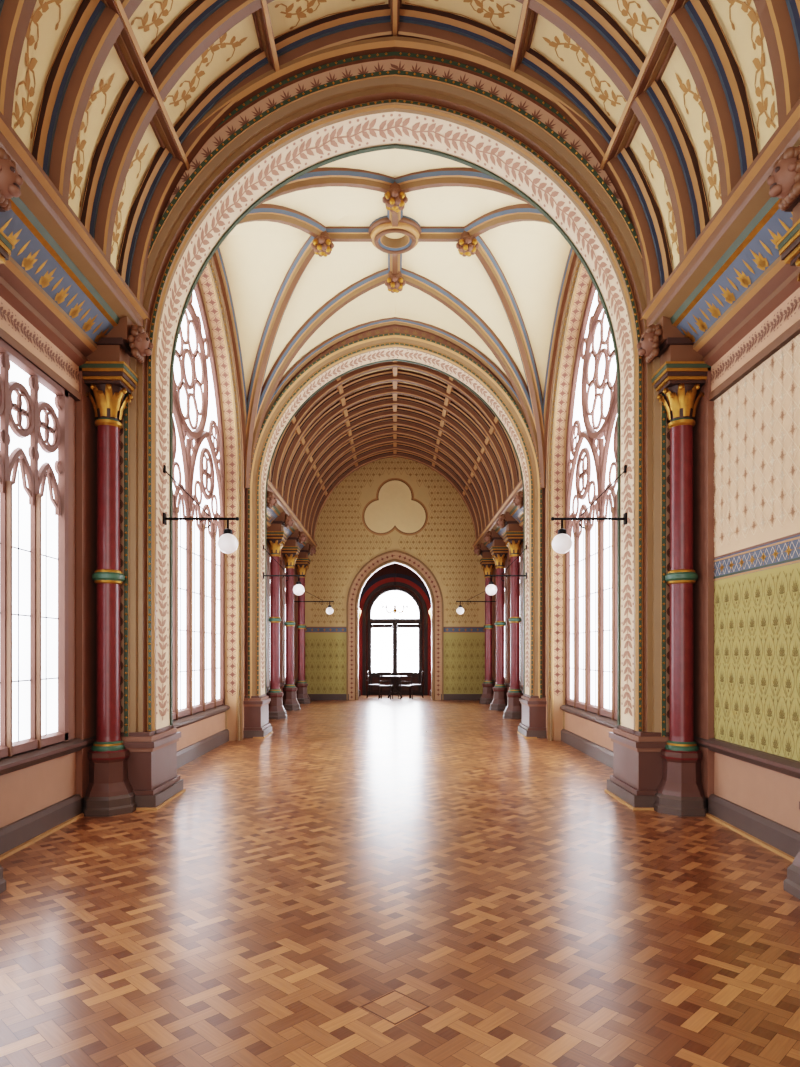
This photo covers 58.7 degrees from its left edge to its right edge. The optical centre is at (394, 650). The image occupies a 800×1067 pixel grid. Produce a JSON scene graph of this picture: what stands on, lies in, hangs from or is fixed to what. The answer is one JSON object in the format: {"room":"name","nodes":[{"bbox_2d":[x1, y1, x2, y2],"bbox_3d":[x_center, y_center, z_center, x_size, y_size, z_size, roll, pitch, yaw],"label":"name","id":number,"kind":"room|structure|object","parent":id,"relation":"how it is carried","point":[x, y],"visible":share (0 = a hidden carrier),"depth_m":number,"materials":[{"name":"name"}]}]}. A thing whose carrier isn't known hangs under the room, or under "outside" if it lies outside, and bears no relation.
{"room":"historic interior","nodes":[
{"label":"historic interior","id":0,"kind":"room"},
{"bbox_2d":[0,396,75,827],"bbox_3d":[-3.250,-1.100,1.700,0.300,5.400,11.400,0,0,0],"label":"wall","id":1,"kind":"structure","parent":0,"point":[24,792],"depth_m":6.67,"materials":[{"name":"paint"}]},
{"bbox_2d":[0,339,68,758],"bbox_3d":[-3.170,-0.805,5.900,0.230,3.330,1.630,0,0,0],"label":"window","id":2,"kind":"structure","parent":1,"relation":"in","point":[36,478],"depth_m":6.09,"materials":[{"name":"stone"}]},
{"bbox_2d":[0,302,78,382],"bbox_3d":[-3.066,-2.650,1.705,0.001,0.134,11.412,0,0,0],"label":"stencil","id":3,"kind":"object","parent":1,"relation":"attached to","point":[1,308],"visible":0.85,"depth_m":6.10,"materials":[{"name":"brown paint"}]},
{"bbox_2d":[0,736,95,860],"bbox_3d":[-3.080,1.220,1.700,0.140,0.760,11.400,0,0,0],"label":"baseboard trim","id":4,"kind":"structure","parent":1,"relation":"attached to","point":[15,836],"depth_m":6.08,"materials":[{"name":"brown paint"}]},
{"bbox_2d":[0,111,150,400],"bbox_3d":[-2.815,-2.945,1.700,0.570,1.030,11.400,0,0,0],"label":"crown molding","id":5,"kind":"structure","parent":1,"relation":"attached to","point":[56,279],"depth_m":5.89,"materials":[{"name":"paint"}]},
{"bbox_2d":[173,256,244,768],"bbox_3d":[-3.015,-2.447,10.600,0.570,8.094,5.440,0,0,0],"label":"wall","id":6,"kind":"structure","parent":0,"point":[202,732],"depth_m":12.59,"materials":[{"name":"paint"}]},
{"bbox_2d":[173,283,223,719],"bbox_3d":[-3.150,-2.454,10.600,0.260,6.847,4.260,0,0,0],"label":"window","id":7,"kind":"structure","parent":6,"relation":"in","point":[198,435],"depth_m":11.16,"materials":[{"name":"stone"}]},
{"bbox_2d":[297,577,297,677],"bbox_3d":[-3.250,-1.100,18.525,0.300,5.400,9.350,0,0,0],"label":"wall","id":8,"kind":"structure","parent":0,"point":[297,577],"depth_m":22.61,"materials":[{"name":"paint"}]},
{"bbox_2d":[269,556,269,684],"bbox_3d":[-3.170,-0.805,18.200,0.230,3.330,1.630,0,0,0],"label":"window","id":9,"kind":"structure","parent":8,"relation":"in","point":[269,556],"depth_m":17.41,"materials":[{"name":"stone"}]},
{"bbox_2d":[267,678,297,690],"bbox_3d":[-3.080,1.220,18.525,0.140,0.760,9.350,0,0,0],"label":"baseboard trim","id":10,"kind":"structure","parent":8,"relation":"attached to","point":[295,680],"depth_m":19.11,"materials":[{"name":"beige paint"}]},
{"bbox_2d":[285,569,285,680],"bbox_3d":[-3.170,-0.805,20.600,0.230,3.330,1.630,0,0,0],"label":"window","id":11,"kind":"structure","parent":8,"relation":"in","point":[285,569],"depth_m":20.20,"materials":[{"name":"glass"}]},
{"bbox_2d":[285,568,285,676],"bbox_3d":[-3.125,-0.805,20.600,0.001,3.290,1.600,0,0,0],"label":"window","id":12,"kind":"structure","parent":11,"relation":"attached to","point":[285,568],"depth_m":20.30,"materials":[{"name":"white"}]},
{"bbox_2d":[267,478,316,560],"bbox_3d":[-2.815,-2.945,18.525,0.570,1.030,9.350,0,0,0],"label":"crown molding","id":13,"kind":"structure","parent":8,"relation":"attached to","point":[274,512],"depth_m":16.88,"materials":[{"name":"paint"}]},
{"bbox_2d":[294,591,333,614],"bbox_3d":[-2.430,-1.540,20.700,1.304,0.960,0.220,0,0,0],"label":"wall lamp","id":14,"kind":"object","parent":8,"relation":"attached to","point":[329,610],"visible":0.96,"depth_m":20.69,"materials":[{"name":"white glass"}]},
{"bbox_2d":[120,36,669,809],"bbox_3d":[0.000,-2.611,7.630,7.340,8.422,0.980,0,0,0],"label":"archway","id":15,"kind":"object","parent":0,"point":[322,107],"depth_m":7.34,"materials":[{"name":"beige paint"}]},
{"bbox_2d":[163,465,238,553],"bbox_3d":[-2.111,-1.540,7.750,0.825,0.960,0.220,0,0,0],"label":"wall lamp","id":16,"kind":"object","parent":15,"relation":"attached to","point":[227,542],"depth_m":7.72,"materials":[{"name":"white glass"}]},
{"bbox_2d":[551,465,626,553],"bbox_3d":[2.111,-1.540,7.750,0.825,0.960,0.220,0,0,0],"label":"wall lamp","id":17,"kind":"object","parent":15,"relation":"attached to","point":[562,542],"depth_m":7.72,"materials":[{"name":"white glass"}]},
{"bbox_2d":[213,149,576,487],"bbox_3d":[0.000,-4.670,10.600,5.777,3.340,5.422,0,0,0],"label":"vault","id":18,"kind":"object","parent":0,"point":[351,246],"visible":0.75,"depth_m":11.46,"materials":[{"name":"beige paint"}]},
{"bbox_2d":[305,457,484,699],"bbox_3d":[0.000,-3.160,23.335,12.400,9.520,0.430,0,0,0],"label":"wall","id":19,"kind":"structure","parent":0,"point":[387,511],"depth_m":23.20,"materials":[{"name":"paint"}]},
{"bbox_2d":[268,361,521,540],"bbox_3d":[0.000,-4.960,18.515,5.760,3.120,9.470,0,0,0],"label":"ceiling","id":20,"kind":"structure","parent":0,"point":[368,414],"depth_m":17.88,"materials":[{"name":"beige paint"}]},
{"bbox_2d":[243,325,546,737],"bbox_3d":[0.000,-2.611,13.495,7.340,8.422,0.950,0,0,0],"label":"wall","id":21,"kind":"structure","parent":0,"point":[390,343],"depth_m":13.16,"materials":[{"name":"beige paint"}]},
{"bbox_2d":[263,545,304,595],"bbox_3d":[-2.121,-1.540,13.600,0.805,0.960,0.220,0,0,0],"label":"wall lamp","id":22,"kind":"object","parent":21,"relation":"attached to","point":[298,589],"depth_m":13.56,"materials":[{"name":"white glass"}]},
{"bbox_2d":[485,545,526,595],"bbox_3d":[2.121,-1.540,13.600,0.805,0.960,0.220,0,0,0],"label":"wall lamp","id":23,"kind":"object","parent":21,"relation":"attached to","point":[491,589],"depth_m":13.56,"materials":[{"name":"white glass"}]},
{"bbox_2d":[359,564,430,695],"bbox_3d":[0.000,-0.950,24.725,4.360,5.100,2.450,0,0,0],"label":"wall","id":24,"kind":"structure","parent":0,"point":[393,575],"depth_m":25.68,"materials":[{"name":"paint"}]},
{"bbox_2d":[382,605,407,613],"bbox_3d":[0.000,-2.125,24.500,0.868,1.750,0.868,0,0,-22],"label":"chandelier","id":25,"kind":"object","parent":24,"relation":"hanging from","point":[394,611],"visible":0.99,"depth_m":24.45,"materials":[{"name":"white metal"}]},
{"bbox_2d":[368,588,421,694],"bbox_3d":[0.000,-0.360,25.777,2.000,3.920,0.185,0,0,0],"label":"door","id":26,"kind":"structure","parent":24,"relation":"in","point":[394,623],"depth_m":25.74,"materials":[{"name":"brown wood"}]},
{"bbox_2d":[371,591,418,671],"bbox_3d":[0.000,-0.740,25.820,1.920,3.080,0.001,0,0,0],"label":"glass","id":27,"kind":"object","parent":26,"relation":"attached to","point":[381,637],"visible":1,"depth_m":25.82,"materials":[{"name":"white"}]},
{"bbox_2d":[0,695,799,1066],"bbox_3d":[0.028,1.600,10.948,25.660,0.001,25.582,0,0,45],"label":"floor","id":28,"kind":"structure","parent":0,"point":[747,1013],"depth_m":4.24,"materials":[{"name":"brown wood"}]},
{"bbox_2d":[0,147,22,893],"bbox_3d":[-2.790,-0.915,4.650,0.735,5.030,0.554,0,0,0],"label":"column","id":29,"kind":"structure","parent":28,"relation":"on","point":[11,181],"depth_m":4.62,"materials":[{"name":"beige paint"}]},
{"bbox_2d":[76,316,152,816],"bbox_3d":[-2.790,-0.915,7.150,0.735,5.030,0.554,0,0,0],"label":"column","id":30,"kind":"structure","parent":28,"relation":"on","point":[105,380],"depth_m":7.04,"materials":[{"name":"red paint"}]},
{"bbox_2d":[267,490,276,522],"bbox_3d":[-2.770,-0.915,14.550,0.735,5.030,0.554,0,0,0],"label":"column","id":31,"kind":"structure","parent":28,"relation":"on","point":[271,500],"depth_m":14.45,"materials":[{"name":"beige paint"}]},
{"bbox_2d":[267,511,293,718],"bbox_3d":[-2.770,-0.915,16.950,0.735,5.030,0.554,0,0,0],"label":"column","id":32,"kind":"structure","parent":28,"relation":"on","point":[276,536],"depth_m":16.85,"materials":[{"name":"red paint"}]},
{"bbox_2d":[280,529,306,710],"bbox_3d":[-2.770,-0.915,19.350,0.735,5.030,0.554,0,0,0],"label":"column","id":33,"kind":"structure","parent":28,"relation":"on","point":[290,550],"depth_m":19.24,"materials":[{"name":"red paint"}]},
{"bbox_2d":[294,543,315,703],"bbox_3d":[-2.770,-0.915,21.750,0.735,5.030,0.554,0,0,0],"label":"column","id":34,"kind":"structure","parent":28,"relation":"on","point":[302,562],"depth_m":21.64,"materials":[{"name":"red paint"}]},
{"bbox_2d":[366,671,379,697],"bbox_3d":[-0.740,1.135,24.250,0.471,0.913,0.425,0,0,0],"label":"dining chair","id":35,"kind":"object","parent":28,"relation":"on","point":[368,691],"visible":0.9,"depth_m":24.06,"materials":[{"name":"brown wood"}]},
{"bbox_2d":[378,672,392,699],"bbox_3d":[-0.303,1.135,23.532,0.423,0.914,0.473,0,0,10],"label":"dining chair","id":36,"kind":"object","parent":28,"relation":"on","point":[390,685],"visible":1,"depth_m":23.36,"materials":[{"name":"brown wood"}]},
{"bbox_2d":[360,990,429,1024],"bbox_3d":[0.000,1.599,3.200,0.220,0.001,0.220,0,0,-45],"label":"floor","id":37,"kind":"structure","parent":28,"relation":"on","point":[394,990],"depth_m":3.19,"materials":[{"name":"brown wood"}]},
{"bbox_2d":[388,675,401,697],"bbox_3d":[0.000,1.224,24.300,0.840,0.747,0.840,0,0,0],"label":"round table","id":38,"kind":"object","parent":28,"relation":"on","point":[392,676],"visible":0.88,"depth_m":24.25,"materials":[{"name":"brown wood"}]},
{"bbox_2d":[398,672,412,699],"bbox_3d":[0.343,1.135,23.532,0.423,0.914,0.473,0,0,-10],"label":"dining chair","id":39,"kind":"object","parent":28,"relation":"on","point":[400,685],"visible":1,"depth_m":23.36,"materials":[{"name":"brown wood"}]},
{"bbox_2d":[410,671,423,697],"bbox_3d":[0.740,1.135,24.250,0.471,0.913,0.425,0,0,0],"label":"dining chair","id":40,"kind":"object","parent":28,"relation":"on","point":[421,691],"visible":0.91,"depth_m":24.06,"materials":[{"name":"brown wood"}]},
{"bbox_2d":[474,543,495,703],"bbox_3d":[2.770,-0.915,21.750,0.735,5.030,0.554,0,0,0],"label":"column","id":41,"kind":"structure","parent":28,"relation":"on","point":[487,562],"depth_m":21.64,"materials":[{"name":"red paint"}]},
{"bbox_2d":[483,529,509,710],"bbox_3d":[2.770,-0.915,19.350,0.735,5.030,0.554,0,0,0],"label":"column","id":42,"kind":"structure","parent":28,"relation":"on","point":[499,550],"depth_m":19.24,"materials":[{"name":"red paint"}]},
{"bbox_2d":[496,511,522,718],"bbox_3d":[2.770,-0.915,16.950,0.735,5.030,0.554,0,0,0],"label":"column","id":43,"kind":"structure","parent":28,"relation":"on","point":[513,536],"depth_m":16.85,"materials":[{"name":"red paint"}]},
{"bbox_2d":[513,490,522,522],"bbox_3d":[2.770,-0.915,14.550,0.735,5.030,0.554,0,0,0],"label":"column","id":44,"kind":"structure","parent":28,"relation":"on","point":[518,500],"depth_m":14.45,"materials":[{"name":"beige paint"}]},
{"bbox_2d":[637,316,713,816],"bbox_3d":[2.790,-0.915,7.150,0.735,5.030,0.554,0,0,0],"label":"column","id":45,"kind":"structure","parent":28,"relation":"on","point":[685,786],"depth_m":7.04,"materials":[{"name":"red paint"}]},
{"bbox_2d":[767,145,799,899],"bbox_3d":[2.790,-0.915,4.650,0.735,5.030,0.554,0,0,0],"label":"column","id":46,"kind":"structure","parent":28,"relation":"on","point":[784,181],"depth_m":4.64,"materials":[{"name":"beige paint"}]},
{"bbox_2d":[0,0,799,305],"bbox_3d":[0.000,-4.960,1.750,5.760,3.120,11.500,0,0,0],"label":"ceiling","id":47,"kind":"structure","parent":0,"point":[107,97],"depth_m":6.29,"materials":[{"name":"beige paint"}]},
{"bbox_2d":[456,591,495,614],"bbox_3d":[2.430,-1.540,20.700,1.304,0.960,0.220,0,0,0],"label":"wall lamp","id":48,"kind":"object","parent":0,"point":[460,610],"visible":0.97,"depth_m":20.69,"materials":[{"name":"white glass"}]},
{"bbox_2d":[492,577,492,677],"bbox_3d":[3.250,-1.100,18.525,0.300,5.400,9.350,0,0,0],"label":"wall","id":49,"kind":"structure","parent":0,"point":[492,577],"depth_m":22.61,"materials":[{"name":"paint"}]},
{"bbox_2d":[473,478,522,560],"bbox_3d":[2.815,-2.945,18.525,0.570,1.030,9.350,0,0,0],"label":"crown molding","id":50,"kind":"structure","parent":49,"relation":"attached to","point":[508,505],"depth_m":16.88,"materials":[{"name":"paint"}]},
{"bbox_2d":[504,569,504,680],"bbox_3d":[3.170,-0.805,20.600,0.230,3.330,1.630,0,0,0],"label":"window","id":51,"kind":"structure","parent":49,"relation":"in","point":[504,569],"depth_m":20.20,"materials":[{"name":"glass"}]},
{"bbox_2d":[504,568,504,676],"bbox_3d":[3.125,-0.805,20.600,0.001,3.290,1.600,0,0,0],"label":"window","id":52,"kind":"structure","parent":51,"relation":"attached to","point":[504,568],"depth_m":20.30,"materials":[{"name":"white"}]},
{"bbox_2d":[492,678,522,690],"bbox_3d":[3.080,1.220,18.525,0.140,0.760,9.350,0,0,0],"label":"baseboard trim","id":53,"kind":"structure","parent":49,"relation":"attached to","point":[494,680],"depth_m":19.11,"materials":[{"name":"beige paint"}]},
{"bbox_2d":[520,556,520,684],"bbox_3d":[3.170,-0.805,18.200,0.230,3.330,1.630,0,0,0],"label":"window","id":54,"kind":"structure","parent":49,"relation":"in","point":[520,556],"depth_m":17.41,"materials":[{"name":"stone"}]},
{"bbox_2d":[545,256,616,768],"bbox_3d":[3.015,-2.447,10.600,0.570,8.094,5.440,0,0,0],"label":"wall","id":55,"kind":"structure","parent":0,"point":[587,732],"depth_m":12.63,"materials":[{"name":"paint"}]},
{"bbox_2d":[566,283,616,719],"bbox_3d":[3.150,-2.454,10.600,0.260,6.847,4.260,0,0,0],"label":"window","id":56,"kind":"structure","parent":55,"relation":"in","point":[591,435],"depth_m":11.16,"materials":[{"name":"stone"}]},
{"bbox_2d":[714,334,799,831],"bbox_3d":[3.250,-1.100,1.700,0.300,5.400,11.400,0,0,0],"label":"wall","id":57,"kind":"structure","parent":0,"point":[773,795],"depth_m":6.05,"materials":[{"name":"paint"}]},
{"bbox_2d":[639,98,799,400],"bbox_3d":[2.815,-2.945,1.700,0.570,1.030,11.400,0,0,0],"label":"crown molding","id":58,"kind":"structure","parent":57,"relation":"attached to","point":[733,279],"depth_m":5.85,"materials":[{"name":"paint"}]},
{"bbox_2d":[694,736,799,861],"bbox_3d":[3.080,1.220,1.700,0.140,0.760,11.400,0,0,0],"label":"baseboard trim","id":59,"kind":"structure","parent":57,"relation":"attached to","point":[784,841],"depth_m":6.02,"materials":[{"name":"brown paint"}]},
{"bbox_2d":[711,296,799,759],"bbox_3d":[3.083,-0.919,1.745,0.033,3.595,11.492,0,0,0],"label":"wallpaper","id":60,"kind":"object","parent":57,"relation":"attached to","point":[788,550],"visible":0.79,"depth_m":6.01,"materials":[{"name":"beige paper"}]}
]}

